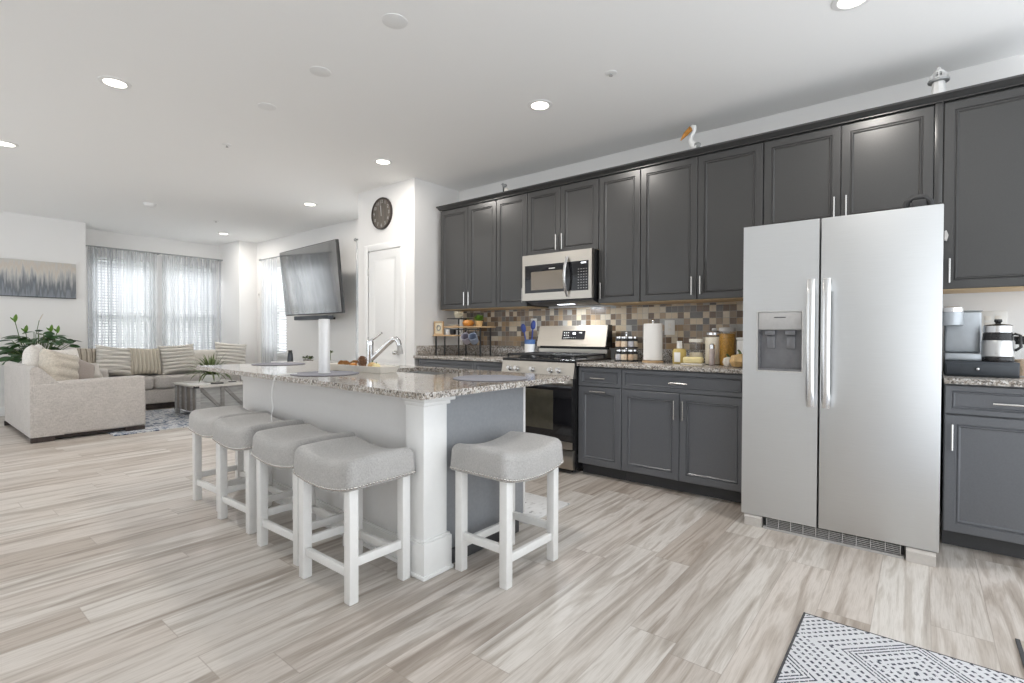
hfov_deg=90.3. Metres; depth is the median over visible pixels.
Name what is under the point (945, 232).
clip
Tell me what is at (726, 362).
pumpkin
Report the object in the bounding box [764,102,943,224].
upper cabinet
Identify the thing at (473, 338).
mug
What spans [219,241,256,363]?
wall pier
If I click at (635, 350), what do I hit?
spice jar
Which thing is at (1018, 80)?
crown molding
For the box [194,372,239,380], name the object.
seat cushion
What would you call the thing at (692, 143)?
pelican figurine
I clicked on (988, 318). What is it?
wall plate
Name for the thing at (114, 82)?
recessed light
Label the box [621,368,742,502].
base cabinet
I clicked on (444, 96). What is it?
ceiling
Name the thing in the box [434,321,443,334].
framed print
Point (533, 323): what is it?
spoon
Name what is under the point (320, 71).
cover plate
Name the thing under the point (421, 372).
sink
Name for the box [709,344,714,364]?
salt shaker
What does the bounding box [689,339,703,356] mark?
glass jar
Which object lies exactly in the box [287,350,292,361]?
bottle
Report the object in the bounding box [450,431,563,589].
stool
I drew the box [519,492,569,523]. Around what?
kitchen mat
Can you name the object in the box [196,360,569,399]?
island countertop
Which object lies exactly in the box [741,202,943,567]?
refrigerator
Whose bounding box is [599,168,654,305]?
upper cabinet
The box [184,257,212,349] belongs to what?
sheer curtain
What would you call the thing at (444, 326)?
shelf
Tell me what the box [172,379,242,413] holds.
trunk coffee table
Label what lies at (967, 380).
countertop
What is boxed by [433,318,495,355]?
rack
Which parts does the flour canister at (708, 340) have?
lid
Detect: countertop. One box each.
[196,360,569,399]
[413,345,539,361]
[577,348,742,373]
[942,371,1023,386]
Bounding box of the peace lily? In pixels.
[0,314,81,364]
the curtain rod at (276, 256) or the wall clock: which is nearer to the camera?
the wall clock
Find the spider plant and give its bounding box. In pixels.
[184,353,231,381]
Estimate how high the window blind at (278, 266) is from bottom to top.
1.543 m
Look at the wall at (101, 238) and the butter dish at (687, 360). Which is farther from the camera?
the wall at (101, 238)
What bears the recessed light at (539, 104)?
in the ceiling
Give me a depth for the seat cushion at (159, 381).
7.67 m
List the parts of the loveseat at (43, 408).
backrest, arm, arm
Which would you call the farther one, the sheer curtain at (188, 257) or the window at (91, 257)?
the sheer curtain at (188, 257)
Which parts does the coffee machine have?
tank lid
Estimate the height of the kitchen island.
0.876 m
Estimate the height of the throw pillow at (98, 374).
0.235 m
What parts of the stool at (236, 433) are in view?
leg, nailhead trim, leg, seat, leg, leg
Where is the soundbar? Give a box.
[294,315,334,319]
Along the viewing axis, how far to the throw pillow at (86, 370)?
5.93 m
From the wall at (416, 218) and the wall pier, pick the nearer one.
the wall at (416, 218)
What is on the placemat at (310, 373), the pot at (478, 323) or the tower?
the tower
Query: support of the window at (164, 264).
attached to the wall at (101, 238)
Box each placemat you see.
[251,362,305,365]
[290,371,358,375]
[453,375,526,381]
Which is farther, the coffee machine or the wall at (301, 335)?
the wall at (301, 335)
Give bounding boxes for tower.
[318,319,330,372]
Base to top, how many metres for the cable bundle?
0.105 m
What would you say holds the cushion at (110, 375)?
on the sofa at (159, 389)
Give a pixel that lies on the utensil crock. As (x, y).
(529, 344)
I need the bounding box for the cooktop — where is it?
[503,356,610,362]
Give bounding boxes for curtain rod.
[86,245,222,260]
[259,256,279,260]
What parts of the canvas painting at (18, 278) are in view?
rail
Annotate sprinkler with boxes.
[605,70,616,76]
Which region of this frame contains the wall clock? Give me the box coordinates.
[371,197,392,229]
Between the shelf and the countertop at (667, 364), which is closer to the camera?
the countertop at (667, 364)
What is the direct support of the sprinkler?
attached to the ceiling
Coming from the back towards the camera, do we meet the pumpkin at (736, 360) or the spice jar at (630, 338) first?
the spice jar at (630, 338)
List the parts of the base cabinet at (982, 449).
handle, drawer, handle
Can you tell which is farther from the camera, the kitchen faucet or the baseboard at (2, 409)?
the baseboard at (2, 409)
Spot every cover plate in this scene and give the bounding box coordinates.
[258,103,275,110]
[310,66,330,76]
[382,13,407,28]
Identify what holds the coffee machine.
on the pod drawer
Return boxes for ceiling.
[0,0,1023,245]
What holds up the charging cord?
hanging from the kitchen island
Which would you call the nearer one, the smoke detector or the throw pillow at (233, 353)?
the smoke detector
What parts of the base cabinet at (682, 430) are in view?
door, drawer, handle, door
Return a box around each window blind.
[91,253,153,347]
[164,260,214,349]
[265,264,285,353]
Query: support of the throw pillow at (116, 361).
on the sofa at (159, 389)
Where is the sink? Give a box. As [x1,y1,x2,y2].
[407,371,450,374]
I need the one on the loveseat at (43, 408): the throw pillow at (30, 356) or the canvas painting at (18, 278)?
the throw pillow at (30, 356)
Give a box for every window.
[91,257,153,348]
[164,264,214,347]
[261,268,286,355]
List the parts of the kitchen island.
baseboard, post, panel, panel skirting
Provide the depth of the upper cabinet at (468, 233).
5.27 m
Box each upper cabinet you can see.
[441,199,517,310]
[496,193,548,308]
[527,177,599,255]
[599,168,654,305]
[640,142,763,303]
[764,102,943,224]
[942,86,1023,293]
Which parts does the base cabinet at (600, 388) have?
door, drawer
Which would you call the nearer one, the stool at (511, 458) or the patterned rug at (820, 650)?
the patterned rug at (820, 650)
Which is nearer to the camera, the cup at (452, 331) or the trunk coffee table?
the cup at (452, 331)
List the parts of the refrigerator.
control panel, freezer door, handle, handle, door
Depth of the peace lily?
6.75 m
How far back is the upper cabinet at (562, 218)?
4.54 m
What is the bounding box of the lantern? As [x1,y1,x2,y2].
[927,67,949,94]
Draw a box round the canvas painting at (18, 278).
[0,258,75,298]
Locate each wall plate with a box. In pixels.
[665,320,674,334]
[981,311,1006,330]
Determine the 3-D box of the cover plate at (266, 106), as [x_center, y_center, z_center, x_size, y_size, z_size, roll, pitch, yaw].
[-1.775,-1.700,3.688,0.124,0.005,0.124,1,1,39]
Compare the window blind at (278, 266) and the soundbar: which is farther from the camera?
the window blind at (278, 266)
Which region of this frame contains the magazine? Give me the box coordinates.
[186,382,210,384]
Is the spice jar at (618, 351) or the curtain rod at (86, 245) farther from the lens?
the curtain rod at (86, 245)
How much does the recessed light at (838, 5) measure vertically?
0.008 m
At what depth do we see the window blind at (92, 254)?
8.37 m
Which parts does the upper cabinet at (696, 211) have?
door, handle, handle, door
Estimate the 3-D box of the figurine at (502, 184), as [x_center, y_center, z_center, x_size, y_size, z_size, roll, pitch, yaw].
[-0.073,-1.492,5.019,0.069,0.157,0.096,0,1,-14]
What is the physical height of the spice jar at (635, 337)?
0.091 m
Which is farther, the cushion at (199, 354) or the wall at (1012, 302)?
the cushion at (199, 354)
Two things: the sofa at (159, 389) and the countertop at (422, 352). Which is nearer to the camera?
the countertop at (422, 352)
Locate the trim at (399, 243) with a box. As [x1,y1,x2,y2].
[364,239,405,364]
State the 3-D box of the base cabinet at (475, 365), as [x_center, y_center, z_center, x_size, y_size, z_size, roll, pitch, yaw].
[-0.328,0.618,5.221,1.178,0.874,0.692,1,1,39]
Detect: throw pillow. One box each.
[22,344,43,366]
[38,347,78,380]
[53,348,78,356]
[77,348,95,362]
[78,359,94,378]
[91,363,102,377]
[95,344,131,375]
[129,348,161,374]
[157,344,196,374]
[215,342,246,364]
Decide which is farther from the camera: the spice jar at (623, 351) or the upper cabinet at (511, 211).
the upper cabinet at (511, 211)
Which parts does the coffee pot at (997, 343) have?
pot, pot lid, pot, handle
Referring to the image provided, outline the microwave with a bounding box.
[522,248,604,306]
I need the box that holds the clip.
[944,230,947,240]
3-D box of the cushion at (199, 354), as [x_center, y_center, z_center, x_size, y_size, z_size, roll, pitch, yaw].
[-5.019,0.315,8.475,0.272,0.355,0.602,1,1,39]
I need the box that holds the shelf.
[444,326,495,327]
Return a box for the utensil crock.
[524,340,535,351]
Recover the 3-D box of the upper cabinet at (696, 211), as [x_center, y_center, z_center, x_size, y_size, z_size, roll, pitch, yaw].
[1.486,-0.851,3.928,0.902,1.078,0.402,1,1,39]
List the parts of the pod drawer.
drawer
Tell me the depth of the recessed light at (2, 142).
4.43 m
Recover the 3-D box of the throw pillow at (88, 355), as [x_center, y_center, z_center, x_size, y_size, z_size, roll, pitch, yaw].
[-5.928,0.268,7.184,0.202,0.369,0.360,1,1,33]
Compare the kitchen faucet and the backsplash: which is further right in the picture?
the backsplash
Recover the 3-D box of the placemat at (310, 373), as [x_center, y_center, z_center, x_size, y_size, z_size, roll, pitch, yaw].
[-1.182,0.202,3.222,0.414,0.004,0.414,1,1,39]
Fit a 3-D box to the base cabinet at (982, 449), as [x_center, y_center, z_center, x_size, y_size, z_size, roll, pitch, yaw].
[2.686,0.660,2.791,0.505,0.874,0.692,1,1,39]
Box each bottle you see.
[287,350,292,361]
[672,341,685,363]
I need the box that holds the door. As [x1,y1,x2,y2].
[368,248,399,364]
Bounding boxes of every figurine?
[501,183,508,191]
[680,125,700,148]
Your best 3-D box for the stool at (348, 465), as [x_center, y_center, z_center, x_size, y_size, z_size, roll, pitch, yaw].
[-0.729,0.786,2.354,0.477,0.614,0.373,1,1,39]
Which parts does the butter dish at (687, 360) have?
plate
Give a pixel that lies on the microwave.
(565, 278)
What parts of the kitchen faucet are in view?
lever, spout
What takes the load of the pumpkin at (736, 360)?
on the countertop at (667, 364)
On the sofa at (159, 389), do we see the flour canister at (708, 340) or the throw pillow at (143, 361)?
the throw pillow at (143, 361)
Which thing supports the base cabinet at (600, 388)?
on the floor
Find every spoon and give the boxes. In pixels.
[521,324,525,339]
[531,320,535,339]
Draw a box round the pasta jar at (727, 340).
[719,327,735,364]
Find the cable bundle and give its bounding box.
[902,194,934,208]
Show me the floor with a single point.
(112, 571)
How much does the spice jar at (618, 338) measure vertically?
0.091 m
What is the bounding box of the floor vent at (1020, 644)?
[1015,638,1023,666]
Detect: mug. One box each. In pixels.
[461,331,470,344]
[468,332,478,344]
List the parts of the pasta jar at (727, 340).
lid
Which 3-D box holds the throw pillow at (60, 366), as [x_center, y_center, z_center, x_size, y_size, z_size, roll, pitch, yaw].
[-5.011,0.321,5.630,0.248,0.522,0.512,0,1,3]
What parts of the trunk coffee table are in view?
leg, panel, leg, panel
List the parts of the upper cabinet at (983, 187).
handle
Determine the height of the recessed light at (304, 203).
0.008 m
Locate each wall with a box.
[0,211,86,406]
[86,229,219,348]
[257,219,357,362]
[358,178,458,365]
[459,54,1023,513]
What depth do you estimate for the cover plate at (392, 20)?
2.67 m
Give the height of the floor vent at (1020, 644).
0.006 m
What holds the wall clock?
attached to the wall at (416, 218)
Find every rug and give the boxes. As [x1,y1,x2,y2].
[106,408,190,435]
[773,612,1023,682]
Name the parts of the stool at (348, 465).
leg, leg, seat, nailhead trim, leg, leg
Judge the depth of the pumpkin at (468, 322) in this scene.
5.31 m
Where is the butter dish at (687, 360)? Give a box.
[680,357,705,364]
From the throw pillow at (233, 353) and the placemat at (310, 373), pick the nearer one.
the placemat at (310, 373)
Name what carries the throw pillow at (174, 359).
on the sofa at (159, 389)
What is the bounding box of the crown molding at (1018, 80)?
[436,74,1023,210]
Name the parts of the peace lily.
stem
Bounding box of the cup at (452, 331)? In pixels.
[450,329,455,334]
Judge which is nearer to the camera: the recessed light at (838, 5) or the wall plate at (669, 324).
the recessed light at (838, 5)
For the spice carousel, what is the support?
on the countertop at (667, 364)
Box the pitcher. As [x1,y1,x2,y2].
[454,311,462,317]
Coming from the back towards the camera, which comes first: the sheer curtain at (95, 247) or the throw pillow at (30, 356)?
the sheer curtain at (95, 247)
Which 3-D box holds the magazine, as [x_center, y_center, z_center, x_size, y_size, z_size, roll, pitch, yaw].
[-4.252,0.572,6.941,0.280,0.006,0.260,1,1,39]
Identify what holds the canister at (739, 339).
on the countertop at (667, 364)
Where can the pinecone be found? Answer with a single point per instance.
(363, 360)
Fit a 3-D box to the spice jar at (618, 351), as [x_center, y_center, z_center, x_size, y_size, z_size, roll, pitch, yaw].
[0.910,0.111,4.333,0.051,0.091,0.051,1,1,39]
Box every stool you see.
[188,405,270,510]
[212,413,304,533]
[251,424,355,565]
[293,436,415,605]
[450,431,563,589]
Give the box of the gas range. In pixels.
[501,325,611,471]
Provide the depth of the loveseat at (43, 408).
5.54 m
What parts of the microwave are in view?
door glass, handle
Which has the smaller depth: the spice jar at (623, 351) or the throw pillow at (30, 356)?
the spice jar at (623, 351)
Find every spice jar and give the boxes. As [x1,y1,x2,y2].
[616,336,620,346]
[616,349,620,359]
[621,336,626,346]
[621,349,626,359]
[628,336,633,346]
[628,349,633,359]
[633,336,637,346]
[633,349,637,359]
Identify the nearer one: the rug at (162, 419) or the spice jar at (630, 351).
the spice jar at (630, 351)
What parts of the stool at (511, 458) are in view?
leg, leg, seat, nailhead trim, leg, leg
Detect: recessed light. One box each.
[0,140,18,147]
[97,76,131,89]
[302,202,317,205]
[373,158,392,164]
[528,99,552,110]
[831,0,869,10]
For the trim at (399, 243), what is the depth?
5.49 m
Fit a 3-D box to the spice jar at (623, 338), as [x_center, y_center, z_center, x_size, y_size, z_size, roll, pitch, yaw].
[0.944,0.001,4.288,0.051,0.091,0.051,1,1,39]
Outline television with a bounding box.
[279,239,344,315]
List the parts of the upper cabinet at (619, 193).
handle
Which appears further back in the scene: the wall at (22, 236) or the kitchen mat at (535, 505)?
the wall at (22, 236)
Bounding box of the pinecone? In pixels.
[357,356,367,365]
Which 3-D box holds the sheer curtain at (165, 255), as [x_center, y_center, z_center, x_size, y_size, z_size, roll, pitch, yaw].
[-5.867,-0.262,8.822,0.085,2.445,0.315,1,1,39]
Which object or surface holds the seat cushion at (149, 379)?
on the sofa at (159, 389)
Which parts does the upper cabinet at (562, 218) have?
door, door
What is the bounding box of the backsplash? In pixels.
[463,302,742,350]
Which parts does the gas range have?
control panel, door glass, oven door, door rail, storage drawer, door rail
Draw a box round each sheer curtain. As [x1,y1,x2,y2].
[95,247,117,347]
[123,250,152,348]
[165,255,182,345]
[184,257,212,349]
[262,259,274,362]
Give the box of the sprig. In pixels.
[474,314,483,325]
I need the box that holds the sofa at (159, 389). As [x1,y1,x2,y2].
[109,350,242,408]
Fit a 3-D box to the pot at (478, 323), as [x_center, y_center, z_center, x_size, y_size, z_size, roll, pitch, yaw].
[-0.342,-0.186,5.270,0.083,0.055,0.084,1,1,39]
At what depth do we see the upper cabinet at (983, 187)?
2.82 m
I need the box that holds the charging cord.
[268,373,296,422]
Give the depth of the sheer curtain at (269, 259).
8.74 m
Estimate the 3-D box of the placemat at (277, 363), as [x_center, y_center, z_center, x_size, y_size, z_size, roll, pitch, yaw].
[-1.932,0.186,4.219,0.410,0.004,0.410,1,1,39]
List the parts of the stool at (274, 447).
leg, nailhead trim, leg, seat, leg, leg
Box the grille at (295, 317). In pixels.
[294,316,322,319]
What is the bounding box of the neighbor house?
[94,262,278,350]
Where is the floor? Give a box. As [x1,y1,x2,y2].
[0,407,1023,682]
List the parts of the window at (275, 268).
sill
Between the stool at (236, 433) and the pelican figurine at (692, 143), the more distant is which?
the pelican figurine at (692, 143)
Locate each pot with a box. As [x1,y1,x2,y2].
[475,321,482,325]
[981,319,1022,361]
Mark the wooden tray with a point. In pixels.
(333, 366)
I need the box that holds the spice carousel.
[614,331,637,360]
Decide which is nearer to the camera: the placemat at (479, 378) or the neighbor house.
the placemat at (479, 378)
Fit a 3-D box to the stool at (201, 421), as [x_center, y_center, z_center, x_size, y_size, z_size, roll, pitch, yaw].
[-1.908,0.768,3.452,0.477,0.614,0.373,1,1,38]
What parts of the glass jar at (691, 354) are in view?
lid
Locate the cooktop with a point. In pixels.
(522, 359)
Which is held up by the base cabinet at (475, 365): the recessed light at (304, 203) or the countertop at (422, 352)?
the countertop at (422, 352)
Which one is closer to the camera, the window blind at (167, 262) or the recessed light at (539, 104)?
the recessed light at (539, 104)
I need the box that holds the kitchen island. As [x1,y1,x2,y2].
[196,360,569,581]
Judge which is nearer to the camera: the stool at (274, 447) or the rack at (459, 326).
the stool at (274, 447)
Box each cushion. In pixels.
[109,374,142,376]
[110,375,153,389]
[146,373,199,388]
[194,350,215,370]
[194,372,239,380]
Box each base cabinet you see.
[419,359,502,370]
[578,366,624,479]
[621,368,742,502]
[940,379,1023,558]
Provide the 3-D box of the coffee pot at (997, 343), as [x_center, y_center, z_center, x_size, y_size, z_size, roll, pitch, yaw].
[2.623,-0.006,2.744,0.134,0.230,0.140,0,1,3]
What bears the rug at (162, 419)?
on the floor
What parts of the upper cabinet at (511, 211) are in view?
door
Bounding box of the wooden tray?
[330,363,399,373]
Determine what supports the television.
attached to the wall at (301, 335)
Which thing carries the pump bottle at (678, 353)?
on the countertop at (667, 364)
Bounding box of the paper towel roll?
[642,319,663,362]
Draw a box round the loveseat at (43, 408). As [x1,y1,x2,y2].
[4,361,144,443]
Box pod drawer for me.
[943,359,1019,377]
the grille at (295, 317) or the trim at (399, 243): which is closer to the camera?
the trim at (399, 243)
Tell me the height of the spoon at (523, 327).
0.320 m
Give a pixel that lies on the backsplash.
(692, 320)
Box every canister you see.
[705,328,722,363]
[736,337,742,353]
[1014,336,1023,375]
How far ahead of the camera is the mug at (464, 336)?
5.18 m
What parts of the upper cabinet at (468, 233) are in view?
door, door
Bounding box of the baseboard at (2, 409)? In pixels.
[0,407,4,415]
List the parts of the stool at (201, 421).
leg, nailhead trim, leg, seat, leg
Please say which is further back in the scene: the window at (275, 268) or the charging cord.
the window at (275, 268)
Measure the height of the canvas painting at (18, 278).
0.510 m
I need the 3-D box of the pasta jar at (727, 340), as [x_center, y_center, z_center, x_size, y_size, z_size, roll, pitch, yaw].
[1.583,0.036,3.747,0.114,0.278,0.114,1,1,39]
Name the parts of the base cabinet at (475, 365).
drawer, drawer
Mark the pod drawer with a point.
(950, 367)
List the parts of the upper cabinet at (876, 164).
door, handle, handle, door, filler panel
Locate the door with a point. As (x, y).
(384, 265)
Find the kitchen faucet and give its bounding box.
[366,332,402,363]
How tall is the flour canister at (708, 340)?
0.274 m
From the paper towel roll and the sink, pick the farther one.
the paper towel roll
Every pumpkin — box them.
[462,318,473,325]
[723,354,730,365]
[729,349,742,366]
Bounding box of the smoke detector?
[143,202,156,207]
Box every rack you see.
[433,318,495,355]
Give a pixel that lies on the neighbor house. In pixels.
(94, 262)
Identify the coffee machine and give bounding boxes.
[942,306,982,360]

